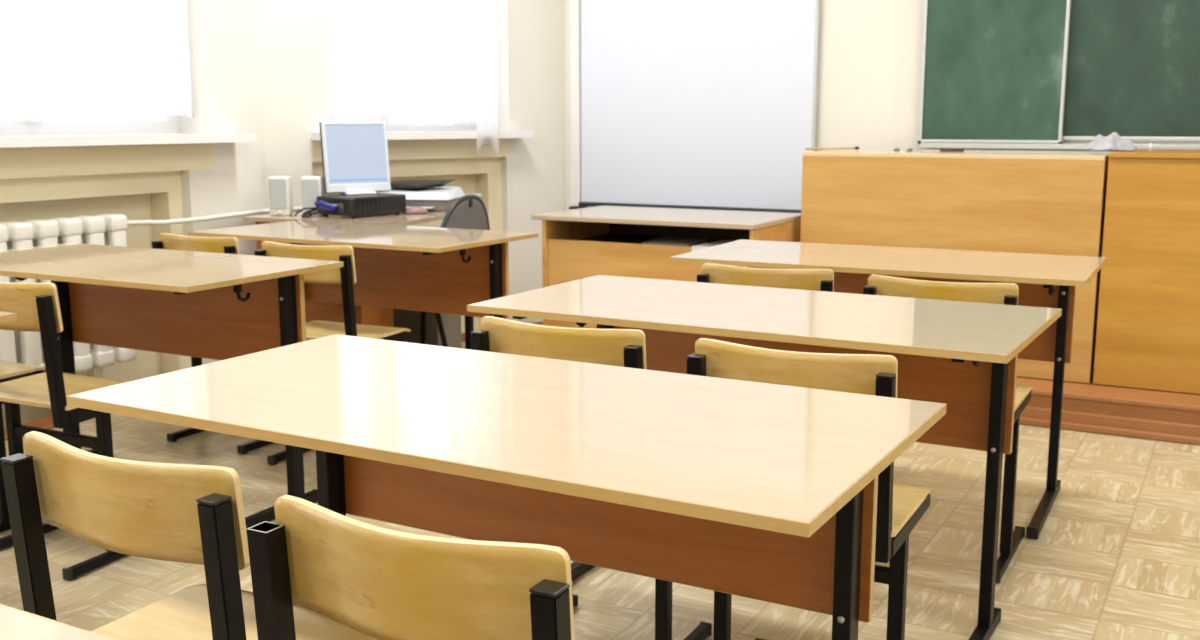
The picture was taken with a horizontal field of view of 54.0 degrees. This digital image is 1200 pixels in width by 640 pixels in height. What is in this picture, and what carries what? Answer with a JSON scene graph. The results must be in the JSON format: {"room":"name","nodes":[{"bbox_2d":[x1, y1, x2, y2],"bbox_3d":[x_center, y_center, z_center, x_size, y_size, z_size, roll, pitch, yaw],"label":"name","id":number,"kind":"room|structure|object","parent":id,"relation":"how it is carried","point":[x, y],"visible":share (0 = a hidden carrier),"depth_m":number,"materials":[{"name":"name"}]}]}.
{"room":"classroom","nodes":[
{"label":"classroom","id":0,"kind":"room"},
{"bbox_2d":[0,0,267,426],"bbox_3d":[-3.272,-0.862,2.677,0.420,3.150,6.510,5,11,28],"label":"wall","id":1,"kind":"structure","parent":0,"point":[184,180],"depth_m":5.09,"materials":[{"name":"beige paint"}]},
{"bbox_2d":[4,415,53,440],"bbox_3d":[-3.089,0.691,2.802,0.030,0.046,6.445,5,11,28],"label":"baseboard","id":2,"kind":"structure","parent":1,"relation":"attached to","point":[45,422],"depth_m":4.50,"materials":[{"name":"brown paint"}]},
{"bbox_2d":[0,0,193,117],"bbox_3d":[-2.291,-1.502,4.119,0.057,1.567,2.136,5,11,28],"label":"curtain","id":3,"kind":"object","parent":1,"relation":"hanging from","point":[88,58],"visible":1,"depth_m":4.70,"materials":[{"name":"white fabric"}]},
{"bbox_2d":[0,115,255,147],"bbox_3d":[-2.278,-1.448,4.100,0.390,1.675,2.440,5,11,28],"label":"windowsill","id":4,"kind":"structure","parent":1,"relation":"in","point":[22,131],"depth_m":4.72,"materials":[{"name":"white paint"}]},
{"bbox_2d":[257,0,565,332],"bbox_3d":[-0.954,-1.453,6.138,2.169,3.150,0.420,-9,13,-41],"label":"wall","id":5,"kind":"structure","parent":0,"point":[527,178],"depth_m":6.32,"materials":[{"name":"beige paint"}]},
{"bbox_2d":[325,0,388,125],"bbox_3d":[-1.193,-1.743,5.666,0.346,1.612,0.064,-9,13,-41],"label":"curtain","id":6,"kind":"object","parent":5,"relation":"hanging from","point":[355,29],"visible":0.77,"depth_m":5.75,"materials":[{"name":"white fabric"}]},
{"bbox_2d":[311,123,533,139],"bbox_3d":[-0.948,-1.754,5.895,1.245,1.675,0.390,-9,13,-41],"label":"windowsill","id":7,"kind":"structure","parent":5,"relation":"in","point":[459,130],"depth_m":6.08,"materials":[{"name":"white paint"}]},
{"bbox_2d":[385,0,476,125],"bbox_3d":[-0.826,-1.808,6.032,0.721,1.607,0.052,-9,13,-42],"label":"curtain","id":8,"kind":"object","parent":5,"relation":"hanging from","point":[431,44],"visible":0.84,"depth_m":6.07,"materials":[{"name":"white fabric"}]},
{"bbox_2d":[475,0,498,157],"bbox_3d":[-0.579,-1.683,5.951,0.141,1.736,0.014,-9,13,-41],"label":"curtain tail","id":9,"kind":"object","parent":5,"relation":"hanging from","point":[486,58],"visible":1,"depth_m":6.02,"materials":[{"name":"white fabric"}]},
{"bbox_2d":[461,321,542,341],"bbox_3d":[-0.861,0.112,6.189,1.779,0.046,0.018,-9,13,-41],"label":"baseboard","id":10,"kind":"structure","parent":5,"relation":"attached to","point":[539,322],"depth_m":6.30,"materials":[{"name":"brown paint"}]},
{"bbox_2d":[0,342,1199,639],"bbox_3d":[0.252,0.894,2.080,7.800,0.120,8.770,5,11,28],"label":"floor","id":11,"kind":"structure","parent":0,"point":[1115,555],"depth_m":3.15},
{"bbox_2d":[0,311,16,322],"bbox_3d":[-1.961,0.351,2.691,1.200,0.750,0.610,5,11,28],"label":"school desk","id":12,"kind":"object","parent":11,"relation":"on","point":[4,316],"visible":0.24,"depth_m":2.59,"materials":[{"name":"black paint"}]},
{"bbox_2d":[0,361,45,532],"bbox_3d":[-1.852,0.212,3.448,0.399,0.771,0.401,5,11,27],"label":"chair","id":13,"kind":"object","parent":11,"relation":"on","point":[9,371],"visible":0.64,"depth_m":3.38,"materials":[{"name":"black paint"}]},
{"bbox_2d":[0,604,116,639],"bbox_3d":[-0.708,0.661,0.857,1.200,0.750,0.610,5,11,28],"label":"school desk","id":14,"kind":"object","parent":11,"relation":"on","point":[15,624],"visible":1,"depth_m":0.99,"materials":[{"name":"black paint"}]},
{"bbox_2d":[0,282,129,580],"bbox_3d":[-1.448,0.252,3.210,0.399,0.771,0.401,5,11,26],"label":"chair","id":15,"kind":"object","parent":11,"relation":"on","point":[36,306],"visible":0.68,"depth_m":3.04,"materials":[{"name":"black paint"}]},
{"bbox_2d":[0,214,136,377],"bbox_3d":[-2.254,0.065,4.225,0.125,0.800,1.350,5,11,28],"label":"radiator","id":16,"kind":"object","parent":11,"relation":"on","point":[23,347],"visible":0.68,"depth_m":4.47,"materials":[{"name":"white metal"}]},
{"bbox_2d":[127,193,481,225],"bbox_3d":[-1.333,-0.527,5.538,0.166,0.050,1.996,8,13,40],"label":"pipe","id":17,"kind":"object","parent":16,"relation":"attached to","point":[295,209],"visible":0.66,"depth_m":5.08,"materials":[{"name":"white metal"}]},
{"bbox_2d":[0,243,343,529],"bbox_3d":[-1.444,0.193,3.617,1.200,0.750,0.610,5,11,27],"label":"school desk","id":18,"kind":"object","parent":11,"relation":"on","point":[208,305],"visible":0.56,"depth_m":3.63,"materials":[{"name":"black paint"}]},
{"bbox_2d":[0,431,379,639],"bbox_3d":[-0.508,0.515,1.656,0.399,0.771,0.401,5,11,28],"label":"chair","id":19,"kind":"object","parent":11,"relation":"on","point":[183,513],"visible":0.91,"depth_m":1.45,"materials":[{"name":"brown wood"}]},
{"bbox_2d":[151,233,273,453],"bbox_3d":[-1.341,0.057,4.356,0.399,0.771,0.401,5,11,27],"label":"chair","id":20,"kind":"object","parent":11,"relation":"on","point":[227,245],"visible":0.21,"depth_m":4.17,"materials":[{"name":"black paint"}]},
{"bbox_2d":[254,241,410,464],"bbox_3d":[-0.891,0.104,4.072,0.399,0.771,0.401,5,11,26],"label":"chair","id":21,"kind":"object","parent":11,"relation":"on","point":[345,276],"visible":0.49,"depth_m":3.85,"materials":[{"name":"black paint"}]},
{"bbox_2d":[242,211,473,348],"bbox_3d":[-1.028,-0.114,5.418,0.815,0.750,0.810,5,11,28],"label":"table","id":22,"kind":"object","parent":11,"relation":"on","point":[315,310],"visible":0.23,"depth_m":5.11,"materials":[{"name":"brown wood"}]},
{"bbox_2d":[268,176,292,215],"bbox_3d":[-1.426,-0.555,5.264,0.086,0.172,0.100,0,10,-1],"label":"speaker","id":23,"kind":"object","parent":22,"relation":"on","point":[280,187],"visible":1,"depth_m":5.22},
{"bbox_2d":[269,179,286,208],"bbox_3d":[-1.425,-0.557,5.220,0.074,0.132,0.004,0,10,-1],"label":"grille","id":24,"kind":"object","parent":23,"relation":"attached to","point":[277,187],"depth_m":5.22,"materials":[{"name":"grey plastic"}]},
{"bbox_2d":[294,207,317,217],"bbox_3d":[-1.282,-0.468,5.132,0.084,0.043,0.078,5,11,28],"label":"cable","id":25,"kind":"object","parent":22,"relation":"on","point":[307,214],"visible":1,"depth_m":5.13,"materials":[{"name":"black plastic"}]},
{"bbox_2d":[301,176,324,215],"bbox_3d":[-1.279,-0.553,5.251,0.086,0.172,0.100,0,10,-1],"label":"speaker","id":26,"kind":"object","parent":22,"relation":"on","point":[312,187],"visible":0.63,"depth_m":5.21},
{"bbox_2d":[302,179,318,207],"bbox_3d":[-1.278,-0.555,5.207,0.074,0.132,0.004,0,10,-1],"label":"grille","id":27,"kind":"object","parent":26,"relation":"attached to","point":[310,187],"depth_m":5.20,"materials":[{"name":"grey plastic"}]},
{"bbox_2d":[316,193,405,218],"bbox_3d":[-1.061,-0.510,5.243,0.232,0.090,0.337,7,12,35],"label":"desktop computer","id":28,"kind":"object","parent":22,"relation":"on","point":[353,206],"visible":0.95,"depth_m":5.15,"materials":[{"name":"black plastic"}]},
{"bbox_2d":[314,200,337,210],"bbox_3d":[-1.190,-0.494,5.098,0.110,0.048,0.048,5,11,28],"label":"cable","id":29,"kind":"object","parent":28,"relation":"attached to","point":[330,207],"visible":1,"depth_m":5.08,"materials":[{"name":"blue plastic"}]},
{"bbox_2d":[319,122,390,194],"bbox_3d":[-1.093,-0.725,5.279,0.300,0.321,0.132,-6,11,-31],"label":"monitor","id":30,"kind":"object","parent":28,"relation":"on","point":[355,159],"visible":1,"depth_m":5.26,"materials":[{"name":"white plastic"}]},
{"bbox_2d":[332,201,394,210],"bbox_3d":[-1.027,-0.496,5.144,0.294,0.035,0.105,-4,11,-24],"label":"vent","id":31,"kind":"object","parent":28,"relation":"attached to","point":[341,205],"depth_m":5.11,"materials":[{"name":"plastic"}]},
{"bbox_2d":[403,206,427,213],"bbox_3d":[-0.836,-0.499,5.344,0.116,0.033,0.068,-2,10,-11],"label":"computer mouse","id":32,"kind":"object","parent":22,"relation":"on","point":[414,209],"visible":1,"depth_m":5.32,"materials":[{"name":"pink plastic"}]},
{"bbox_2d":[379,187,464,211],"bbox_3d":[-0.858,-0.571,5.572,0.365,0.100,0.345,1,10,9],"label":"printer","id":33,"kind":"object","parent":22,"relation":"on","point":[438,199],"visible":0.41,"depth_m":5.48,"materials":[{"name":"white plastic"}]},
{"bbox_2d":[406,206,434,208],"bbox_3d":[-0.877,-0.519,5.440,0.220,0.006,0.065,1,10,9],"label":"tray","id":34,"kind":"object","parent":33,"relation":"on","point":[426,207],"depth_m":5.46,"materials":[{"name":"white plastic"}]},
{"bbox_2d":[390,179,454,187],"bbox_3d":[-0.875,-0.651,5.624,0.340,0.035,0.190,5,11,28],"label":"folder","id":35,"kind":"object","parent":33,"relation":"on","point":[404,183],"visible":0.86,"depth_m":5.59,"materials":[{"name":"black plastic"}]},
{"bbox_2d":[188,220,537,318],"bbox_3d":[-0.903,0.037,4.530,1.200,0.750,0.610,5,11,30],"label":"school desk","id":36,"kind":"object","parent":11,"relation":"on","point":[414,268],"visible":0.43,"depth_m":4.53,"materials":[{"name":"black paint"}]},
{"bbox_2d":[246,495,574,639],"bbox_3d":[-0.114,0.558,1.397,0.399,0.771,0.401,5,11,27],"label":"chair","id":37,"kind":"object","parent":11,"relation":"on","point":[377,582],"visible":1,"depth_m":1.18,"materials":[{"name":"brown wood"}]},
{"bbox_2d":[393,309,461,347],"bbox_3d":[-0.858,0.006,5.697,0.406,0.420,0.150,8,13,40],"label":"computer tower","id":38,"kind":"object","parent":11,"relation":"on","point":[409,319],"visible":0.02,"depth_m":5.60,"materials":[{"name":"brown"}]},
{"bbox_2d":[420,194,489,346],"bbox_3d":[-0.736,-0.130,5.211,0.521,0.857,0.479,4,11,25],"label":"office chair","id":39,"kind":"object","parent":11,"relation":"on","point":[469,211],"visible":0.3,"depth_m":5.05,"materials":[{"name":"grey plastic"}]},
{"bbox_2d":[66,334,946,639],"bbox_3d":[-0.152,0.491,1.858,1.200,0.750,0.610,5,11,29],"label":"school desk","id":40,"kind":"object","parent":11,"relation":"on","point":[767,492],"visible":0.91,"depth_m":1.76,"materials":[{"name":"brown wood"}]},
{"bbox_2d":[470,316,711,639],"bbox_3d":[-0.004,0.361,2.554,0.399,0.771,0.401,5,11,27],"label":"chair","id":41,"kind":"object","parent":11,"relation":"on","point":[613,347],"visible":0.23,"depth_m":2.34,"materials":[{"name":"black paint"}]},
{"bbox_2d":[531,206,800,328],"bbox_3d":[0.318,-0.106,5.364,1.065,0.750,0.665,5,11,28],"label":"desk","id":42,"kind":"object","parent":11,"relation":"on","point":[581,243],"visible":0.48,"depth_m":5.21,"materials":[{"name":"brown wood"}]},
{"bbox_2d":[642,237,707,245],"bbox_3d":[0.330,-0.333,5.159,0.214,0.030,0.300,4,10,21],"label":"paper stack","id":43,"kind":"object","parent":42,"relation":"on","point":[676,241],"visible":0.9,"depth_m":5.12,"materials":[{"name":"brown"}]},
{"bbox_2d":[691,240,733,251],"bbox_3d":[0.551,-0.307,5.004,0.214,0.030,0.297,6,11,32],"label":"paper stack","id":44,"kind":"object","parent":42,"relation":"on","point":[711,244],"visible":0.29,"depth_m":4.99,"materials":[{"name":"white paper"}]},
{"bbox_2d":[467,275,1061,639],"bbox_3d":[0.366,0.339,2.744,1.200,0.750,0.610,5,11,29],"label":"school desk","id":45,"kind":"object","parent":11,"relation":"on","point":[960,355],"visible":0.62,"depth_m":2.65,"materials":[{"name":"black paint"}]},
{"bbox_2d":[697,263,833,291],"bbox_3d":[0.524,0.207,3.460,0.399,0.771,0.401,4,11,24],"label":"chair","id":46,"kind":"object","parent":11,"relation":"on","point":[801,279],"visible":0.21,"depth_m":3.22,"materials":[{"name":"black paint"}]},
{"bbox_2d":[686,338,933,639],"bbox_3d":[0.420,0.403,2.305,0.399,0.771,0.401,5,11,28],"label":"chair","id":47,"kind":"object","parent":11,"relation":"on","point":[900,507],"visible":0.48,"depth_m":2.11,"materials":[{"name":"black paint"}]},
{"bbox_2d":[670,239,1105,538],"bbox_3d":[0.889,0.175,3.707,1.200,0.750,0.610,5,11,27],"label":"school desk","id":48,"kind":"object","parent":11,"relation":"on","point":[1042,280],"visible":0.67,"depth_m":3.61,"materials":[{"name":"black paint"}]},
{"bbox_2d":[863,275,1033,582],"bbox_3d":[0.942,0.252,3.190,0.399,0.771,0.401,5,11,28],"label":"chair","id":49,"kind":"object","parent":11,"relation":"on","point":[992,293],"visible":0.33,"depth_m":3.04,"materials":[{"name":"black paint"}]},
{"bbox_2d":[1016,376,1199,444],"bbox_3d":[3.080,0.365,4.389,4.735,0.141,1.096,5,11,28],"label":"platform","id":50,"kind":"object","parent":11,"relation":"on","point":[1168,416],"depth_m":4.43,"materials":[{"name":"brown paint"}]},
{"bbox_2d":[800,148,1114,382],"bbox_3d":[1.581,-0.291,5.184,1.207,0.890,0.740,5,11,28],"label":"wooden panel","id":51,"kind":"object","parent":50,"relation":"on","point":[1053,202],"depth_m":4.77,"materials":[{"name":"brown wood"}]},
{"bbox_2d":[805,147,858,149],"bbox_3d":[1.050,-0.777,5.336,0.246,0.018,0.014,5,11,27],"label":"pointer","id":52,"kind":"object","parent":51,"relation":"on","point":[855,148],"visible":1,"depth_m":5.33,"materials":[{"name":"brown wood"}]},
{"bbox_2d":[940,148,963,150],"bbox_3d":[1.539,-0.745,5.153,0.100,0.014,0.040,5,11,28],"label":"eraser","id":53,"kind":"object","parent":51,"relation":"on","point":[941,149],"visible":0.99,"depth_m":5.13,"materials":[{"name":"brown"}]},
{"bbox_2d":[1080,132,1137,149],"bbox_3d":[2.035,-0.715,4.706,0.220,0.071,0.240,2,10,14],"label":"rag","id":54,"kind":"object","parent":51,"relation":"on","point":[1113,141],"visible":1,"depth_m":4.66,"materials":[{"name":"white fabric"}]},
{"bbox_2d":[1093,149,1199,393],"bbox_3d":[2.750,-0.189,4.539,1.445,0.902,0.752,5,11,28],"label":"wooden panel","id":55,"kind":"object","parent":50,"relation":"on","point":[1148,332],"depth_m":4.49,"materials":[{"name":"orange wood"}]},
{"bbox_2d":[565,0,1199,209],"bbox_3d":[2.594,-1.286,5.130,6.958,3.150,0.200,5,11,28],"label":"wall","id":56,"kind":"structure","parent":0,"point":[870,51],"depth_m":5.75,"materials":[{"name":"beige paint"}]},
{"bbox_2d":[569,0,820,212],"bbox_3d":[0.457,-1.354,6.153,1.405,1.595,0.078,5,11,28],"label":"whiteboard","id":57,"kind":"object","parent":56,"relation":"attached to","point":[696,104],"visible":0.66,"depth_m":6.17,"materials":[{"name":"white plastic"}]},
{"bbox_2d":[920,0,1199,149],"bbox_3d":[2.774,-1.350,4.844,2.820,1.300,0.096,5,11,28],"label":"chalkboard","id":58,"kind":"object","parent":56,"relation":"attached to","point":[1133,66],"visible":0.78,"depth_m":5.16,"materials":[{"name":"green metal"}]},
{"bbox_2d":[918,0,1070,143],"bbox_3d":[1.800,-1.435,5.359,0.644,1.272,0.040,5,11,28],"label":"chalkboard","id":59,"kind":"object","parent":58,"relation":"in","point":[993,71],"visible":1,"depth_m":5.40,"materials":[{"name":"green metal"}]},
{"bbox_2d":[920,143,1199,149],"bbox_3d":[2.775,-0.721,4.951,2.820,0.024,0.096,5,11,28],"label":"chalk tray","id":60,"kind":"object","parent":58,"relation":"on","point":[923,145],"depth_m":5.35,"materials":[{"name":"silver metal"}]},
{"bbox_2d":[803,148,1114,159],"bbox_3d":[1.580,-0.721,5.111,1.207,0.018,0.740,5,11,28],"label":"countertop","id":61,"kind":"structure","parent":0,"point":[862,152],"depth_m":4.88,"materials":[{"name":"beige wood"}]},
{"bbox_2d":[1109,149,1199,158],"bbox_3d":[2.749,-0.625,4.465,1.445,0.018,0.752,5,11,28],"label":"countertop","id":62,"kind":"structure","parent":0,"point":[1140,153],"depth_m":4.46,"materials":[{"name":"orange wood"}]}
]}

